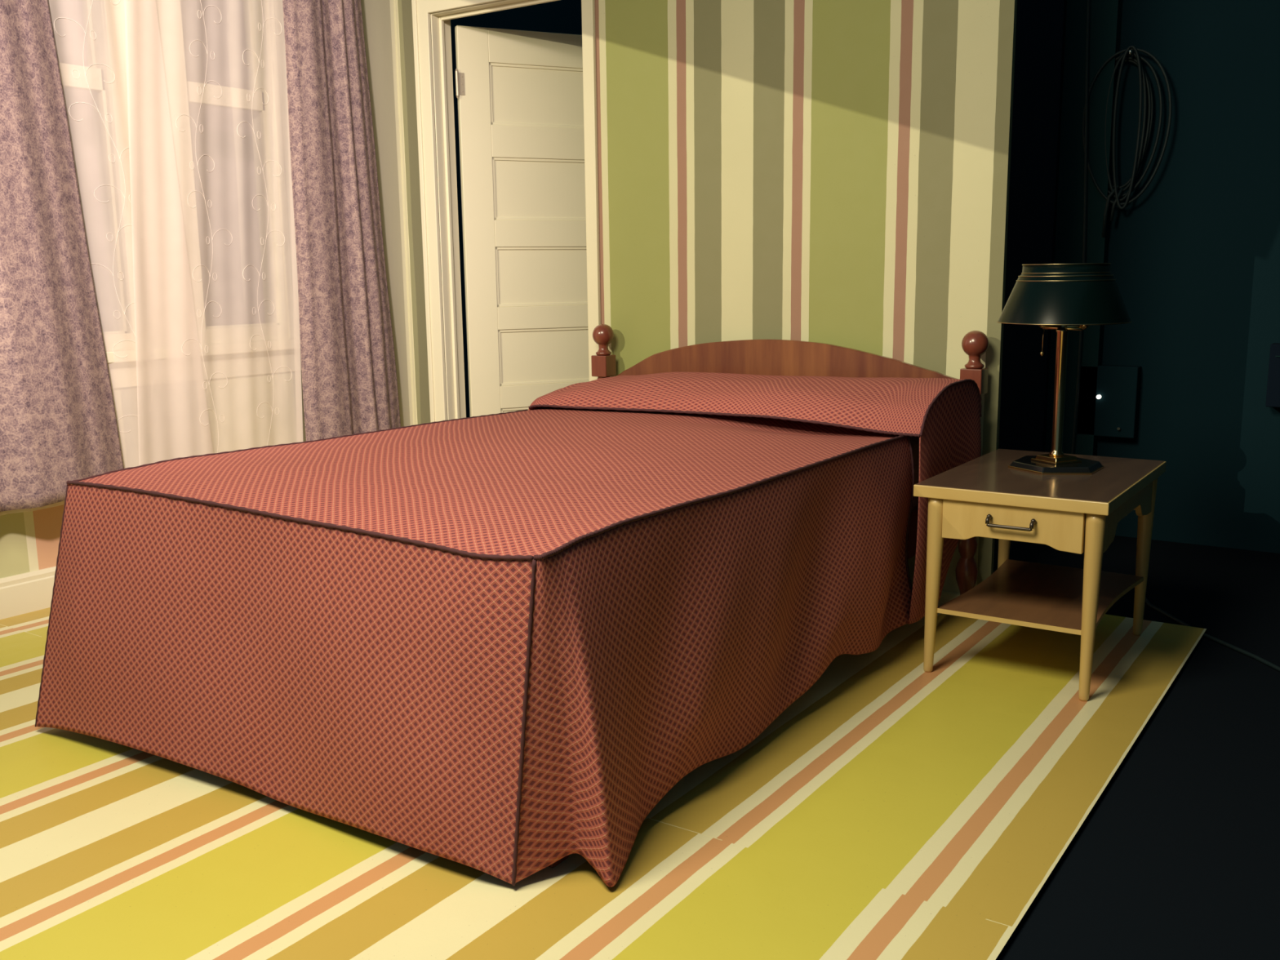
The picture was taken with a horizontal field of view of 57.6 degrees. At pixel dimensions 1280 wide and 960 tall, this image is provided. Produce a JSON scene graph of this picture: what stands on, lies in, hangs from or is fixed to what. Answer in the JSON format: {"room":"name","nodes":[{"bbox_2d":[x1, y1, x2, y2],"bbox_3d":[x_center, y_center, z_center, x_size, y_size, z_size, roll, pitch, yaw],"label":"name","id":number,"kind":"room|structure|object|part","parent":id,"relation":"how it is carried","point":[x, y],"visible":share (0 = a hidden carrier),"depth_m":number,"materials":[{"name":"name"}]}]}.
{"room":"bedroom stage set","nodes":[
{"label":"bedroom stage set","id":0,"kind":"room"},
{"bbox_2d":[0,0,413,577],"bbox_3d":[-2.433,-0.901,3.065,0.100,2.900,4.925,6,12,34],"label":"wall","id":1,"kind":"structure","parent":0,"point":[29,541],"depth_m":4.90,"materials":[{"name":"paint"}]},
{"bbox_2d":[0,565,56,619],"bbox_3d":[-2.373,0.469,3.266,0.018,0.129,4.900,6,12,34],"label":"baseboard","id":2,"kind":"structure","parent":1,"relation":"attached to","point":[31,591],"depth_m":3.80,"materials":[{"name":"beige paint"}]},
{"bbox_2d":[105,351,301,363],"bbox_3d":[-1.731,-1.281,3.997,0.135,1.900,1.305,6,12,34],"label":"windowsill","id":3,"kind":"structure","parent":1,"relation":"in","point":[109,355],"depth_m":3.93,"materials":[{"name":"beige paint"}]},
{"bbox_3d":[-1.684,-0.449,4.121,0.049,0.038,1.305,6,12,34],"label":"sill","id":4,"kind":"part","parent":3,"relation":"part of","materials":[{"name":"beige paint"}]},
{"bbox_3d":[-1.807,-2.312,3.576,0.120,0.100,2.590,6,12,34],"label":"curtain rod","id":5,"kind":"object","parent":1,"relation":"attached to","visible":0},
{"bbox_2d":[0,0,124,511],"bbox_3d":[-2.058,-1.036,3.276,0.107,2.358,1.170,6,12,34],"label":"curtain","id":6,"kind":"object","parent":5,"relation":"hanging from","point":[59,425],"visible":0.97,"depth_m":3.61,"materials":[{"name":"pink fabric"}]},
{"bbox_2d":[0,0,138,515],"bbox_3d":[-1.865,-1.097,3.692,0.028,2.370,0.995,6,12,34],"label":"window","id":7,"kind":"structure","parent":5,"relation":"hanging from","point":[90,35],"depth_m":3.85,"materials":[{"name":"white glass"}]},
{"bbox_2d":[124,0,302,466],"bbox_3d":[-1.522,-1.180,4.155,0.025,2.380,0.816,6,12,34],"label":"sheer curtain","id":8,"kind":"object","parent":5,"relation":"hanging from","point":[215,279],"visible":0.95,"depth_m":4.18,"materials":[{"name":"beige fabric"}]},
{"bbox_2d":[282,0,400,440],"bbox_3d":[-1.166,-1.271,4.582,0.059,2.380,0.528,6,12,34],"label":"curtain","id":9,"kind":"object","parent":5,"relation":"hanging from","point":[349,384],"visible":0.94,"depth_m":4.57,"materials":[{"name":"pink fabric"}]},
{"bbox_2d":[0,535,1279,959],"bbox_3d":[-0.120,0.810,1.903,7.800,0.120,7.300,6,12,34],"label":"floor","id":10,"kind":"structure","parent":0,"point":[895,809],"depth_m":2.25,"materials":[{"name":"black paint"}]},
{"bbox_2d":[547,324,989,867],"bbox_3d":[-0.123,0.058,3.282,1.526,0.876,2.172,6,12,34],"label":"bed","id":11,"kind":"object","parent":10,"relation":"on","point":[749,357],"visible":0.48,"depth_m":3.98,"materials":[{"name":"brown wood"}]},
{"bbox_2d":[35,372,982,887],"bbox_3d":[-0.176,0.137,3.195,1.591,0.731,2.223,6,12,34],"label":"bedspread","id":12,"kind":"object","parent":11,"relation":"on","point":[494,645],"visible":0.97,"depth_m":2.41,"materials":[{"name":"red fabric"}]},
{"bbox_3d":[-0.813,0.359,2.374,1.474,0.597,0.102,6,12,34],"label":"foot panel","id":13,"kind":"part","parent":12,"relation":"part of","materials":[{"name":"red fabric"}]},
{"bbox_3d":[-0.210,-0.085,3.121,1.413,0.043,1.943,6,12,34],"label":"panel","id":14,"kind":"part","parent":12,"relation":"part of","materials":[{"name":"red fabric"}]},
{"bbox_3d":[0.309,0.292,2.647,0.154,0.606,1.691,6,12,34],"label":"panel","id":15,"kind":"part","parent":12,"relation":"part of","materials":[{"name":"red fabric"}]},
{"bbox_2d":[530,372,963,434],"bbox_3d":[0.309,-0.181,3.834,1.459,0.340,0.541,6,12,34],"label":"pillow","id":16,"kind":"object","parent":12,"relation":"on","point":[775,404],"depth_m":3.56,"materials":[{"name":"red fabric"}]},
{"bbox_3d":[-0.167,0.596,2.141,0.050,0.220,0.050,6,12,34],"label":"leg","id":17,"kind":"part","parent":11,"relation":"part of","materials":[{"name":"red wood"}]},
{"bbox_3d":[-0.135,-0.107,4.542,0.072,0.757,0.072,6,12,34],"label":"post","id":18,"kind":"part","parent":11,"relation":"part of","materials":[{"name":"red wood"}]},
{"bbox_3d":[0.459,-0.229,4.111,1.390,0.532,0.026,6,12,34],"label":"headboard panel","id":19,"kind":"part","parent":11,"relation":"part of","materials":[{"name":"brown wood"}]},
{"bbox_3d":[0.418,0.267,2.911,0.020,0.140,2.070,6,12,34],"label":"rail","id":20,"kind":"part","parent":11,"relation":"part of","materials":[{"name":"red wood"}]},
{"bbox_3d":[-0.150,0.011,3.235,1.335,0.184,2.080,6,12,34],"label":"mattress","id":21,"kind":"part","parent":11,"relation":"part of","materials":[{"name":"red fabric"}]},
{"bbox_3d":[1.060,0.020,3.743,0.072,0.757,0.072,6,12,34],"label":"post","id":22,"kind":"part","parent":11,"relation":"part of","materials":[{"name":"red wood"}]},
{"bbox_2d":[913,448,1166,701],"bbox_3d":[1.113,0.233,3.235,0.486,0.516,0.723,6,12,34],"label":"bedside table","id":23,"kind":"object","parent":10,"relation":"on","point":[982,496],"visible":0.97,"depth_m":3.04,"materials":[{"name":"beige wood"}]},
{"bbox_3d":[0.781,0.280,3.087,0.049,0.484,0.048,6,12,34],"label":"leg","id":24,"kind":"part","parent":23,"relation":"part of","materials":[{"name":"brown wood"}]},
{"bbox_3d":[1.131,0.184,3.596,0.049,0.484,0.048,6,12,34],"label":"leg","id":25,"kind":"part","parent":23,"relation":"part of","materials":[{"name":"yellow wood"}]},
{"bbox_3d":[0.926,0.107,2.913,0.123,0.030,0.026,6,12,34],"label":"handle","id":26,"kind":"part","parent":23,"relation":"part of","materials":[{"name":"brown metal"}]},
{"bbox_3d":[0.936,0.113,2.935,0.351,0.104,0.020,6,12,34],"label":"drawer","id":27,"kind":"part","parent":23,"relation":"part of","materials":[{"name":"brown wood"}]},
{"bbox_2d":[937,559,1143,635],"bbox_3d":[1.126,0.316,3.241,0.399,0.013,0.622,6,12,34],"label":"shelf","id":28,"kind":"object","parent":23,"relation":"attached to","point":[1047,597],"depth_m":3.19,"materials":[{"name":"brown wood"}]},
{"bbox_2d":[996,262,1132,474],"bbox_3d":[1.161,-0.311,3.212,0.348,0.562,0.348,6,12,34],"label":"table lamp","id":29,"kind":"object","parent":23,"relation":"on","point":[1084,295],"visible":1,"depth_m":3.09,"materials":[{"name":"metal"}]},
{"bbox_3d":[1.109,-0.383,3.208,0.009,0.084,0.009,6,12,34],"label":"pull chain","id":30,"kind":"part","parent":29,"relation":"part of","materials":[{"name":"gold metal"}]},
{"bbox_3d":[1.158,-0.510,3.177,0.344,0.155,0.344,6,12,34],"label":"lamp shade","id":31,"kind":"part","parent":29,"relation":"part of","materials":[{"name":"green"}]},
{"bbox_2d":[1038,324,1089,330],"bbox_3d":[1.159,-0.447,3.188,0.028,0.073,0.151,-10,14,-43],"label":"bulb socket","id":32,"kind":"object","parent":29,"relation":"attached to","point":[1060,327],"depth_m":3.18,"materials":[{"name":"gold metal"}]},
{"bbox_3d":[1.110,0.315,2.867,0.048,0.484,0.048,6,12,34],"label":"leg","id":33,"kind":"part","parent":23,"relation":"part of","materials":[{"name":"yellow wood"}]},
{"bbox_3d":[1.460,0.219,3.376,0.048,0.484,0.048,6,12,34],"label":"leg","id":34,"kind":"part","parent":23,"relation":"part of","materials":[{"name":"yellow wood"}]},
{"bbox_2d":[1145,596,1279,671],"bbox_3d":[1.731,0.483,3.291,0.114,0.012,1.457,-2,10,-7],"label":"cable","id":35,"kind":"object","parent":10,"relation":"on","point":[1147,602],"visible":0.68,"depth_m":3.36,"materials":[{"name":"black rubber"}]},
{"bbox_2d":[393,0,1017,593],"bbox_3d":[0.063,-1.019,4.335,2.607,2.620,0.025,6,12,34],"label":"wall","id":36,"kind":"structure","parent":0,"point":[836,172],"depth_m":3.98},
{"bbox_2d":[411,0,600,422],"bbox_3d":[-0.509,-0.888,4.792,0.917,2.215,0.142,6,12,34],"label":"trim","id":37,"kind":"structure","parent":36,"relation":"attached to","point":[439,28],"depth_m":4.89,"materials":[{"name":"beige paint"}]},
{"bbox_2d":[454,25,589,417],"bbox_3d":[-0.411,-0.916,5.196,0.777,2.065,0.093,-5,11,-24],"label":"door","id":38,"kind":"structure","parent":36,"relation":"in","point":[520,95],"depth_m":5.13,"materials":[{"name":"beige paint"}]},
{"bbox_3d":[-0.404,-0.197,5.353,0.500,0.305,0.017,-5,11,-24],"label":"panel","id":39,"kind":"part","parent":38,"relation":"part of","materials":[{"name":"beige paint"}]},
{"bbox_3d":[-0.424,-1.674,5.088,0.500,0.265,0.017,-5,11,-24],"label":"panel","id":40,"kind":"part","parent":38,"relation":"part of","materials":[{"name":"beige paint"}]},
{"bbox_3d":[-0.419,-1.285,5.158,0.500,0.275,0.017,-5,11,-24],"label":"panel","id":41,"kind":"part","parent":38,"relation":"part of","materials":[{"name":"beige paint"}]},
{"bbox_3d":[-0.414,-0.913,5.224,0.500,0.270,0.017,-5,11,-24],"label":"panel","id":42,"kind":"part","parent":38,"relation":"part of","materials":[{"name":"beige paint"}]},
{"bbox_3d":[-0.409,-0.564,5.287,0.500,0.260,0.017,-5,11,-24],"label":"panel","id":43,"kind":"part","parent":38,"relation":"part of","materials":[{"name":"beige paint"}]},
{"bbox_2d":[450,0,1279,553],"bbox_3d":[1.869,-1.861,4.454,7.800,4.212,0.100,6,12,34],"label":"wall","id":44,"kind":"structure","parent":0,"point":[1194,260],"depth_m":4.42,"materials":[{"name":"black paint"}]},
{"bbox_2d":[998,0,1066,452],"bbox_3d":[1.524,-1.827,4.574,0.300,4.112,0.099,6,12,34],"label":"trim","id":45,"kind":"structure","parent":44,"relation":"attached to","point":[1040,33],"depth_m":4.62,"materials":[{"name":"black"}]},
{"bbox_2d":[1044,0,1122,536],"bbox_3d":[1.736,-1.808,4.450,0.188,4.112,0.069,6,12,34],"label":"trim","id":46,"kind":"structure","parent":44,"relation":"attached to","point":[1105,15],"depth_m":4.53,"materials":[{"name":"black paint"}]},
{"bbox_2d":[1076,364,1141,438],"bbox_3d":[1.862,-0.315,4.635,0.220,0.280,0.084,6,12,34],"label":"box","id":47,"kind":"object","parent":44,"relation":"attached to","point":[1116,415],"visible":0.94,"depth_m":4.60,"materials":[{"name":"black paint"}]},
{"bbox_2d":[1082,44,1172,236],"bbox_3d":[1.855,-1.286,4.445,0.319,0.701,0.104,6,12,34],"label":"coiled cable","id":48,"kind":"object","parent":44,"relation":"hanging from","point":[1129,55],"visible":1,"depth_m":4.40,"materials":[{"name":"black rubber"}]},
{"bbox_2d":[1265,342,1279,407],"bbox_3d":[2.433,-0.376,4.225,0.270,0.230,0.094,6,12,34],"label":"junction box","id":49,"kind":"object","parent":44,"relation":"attached to","point":[1273,395],"visible":1,"depth_m":4.26,"materials":[{"name":"black paint"}]}
]}

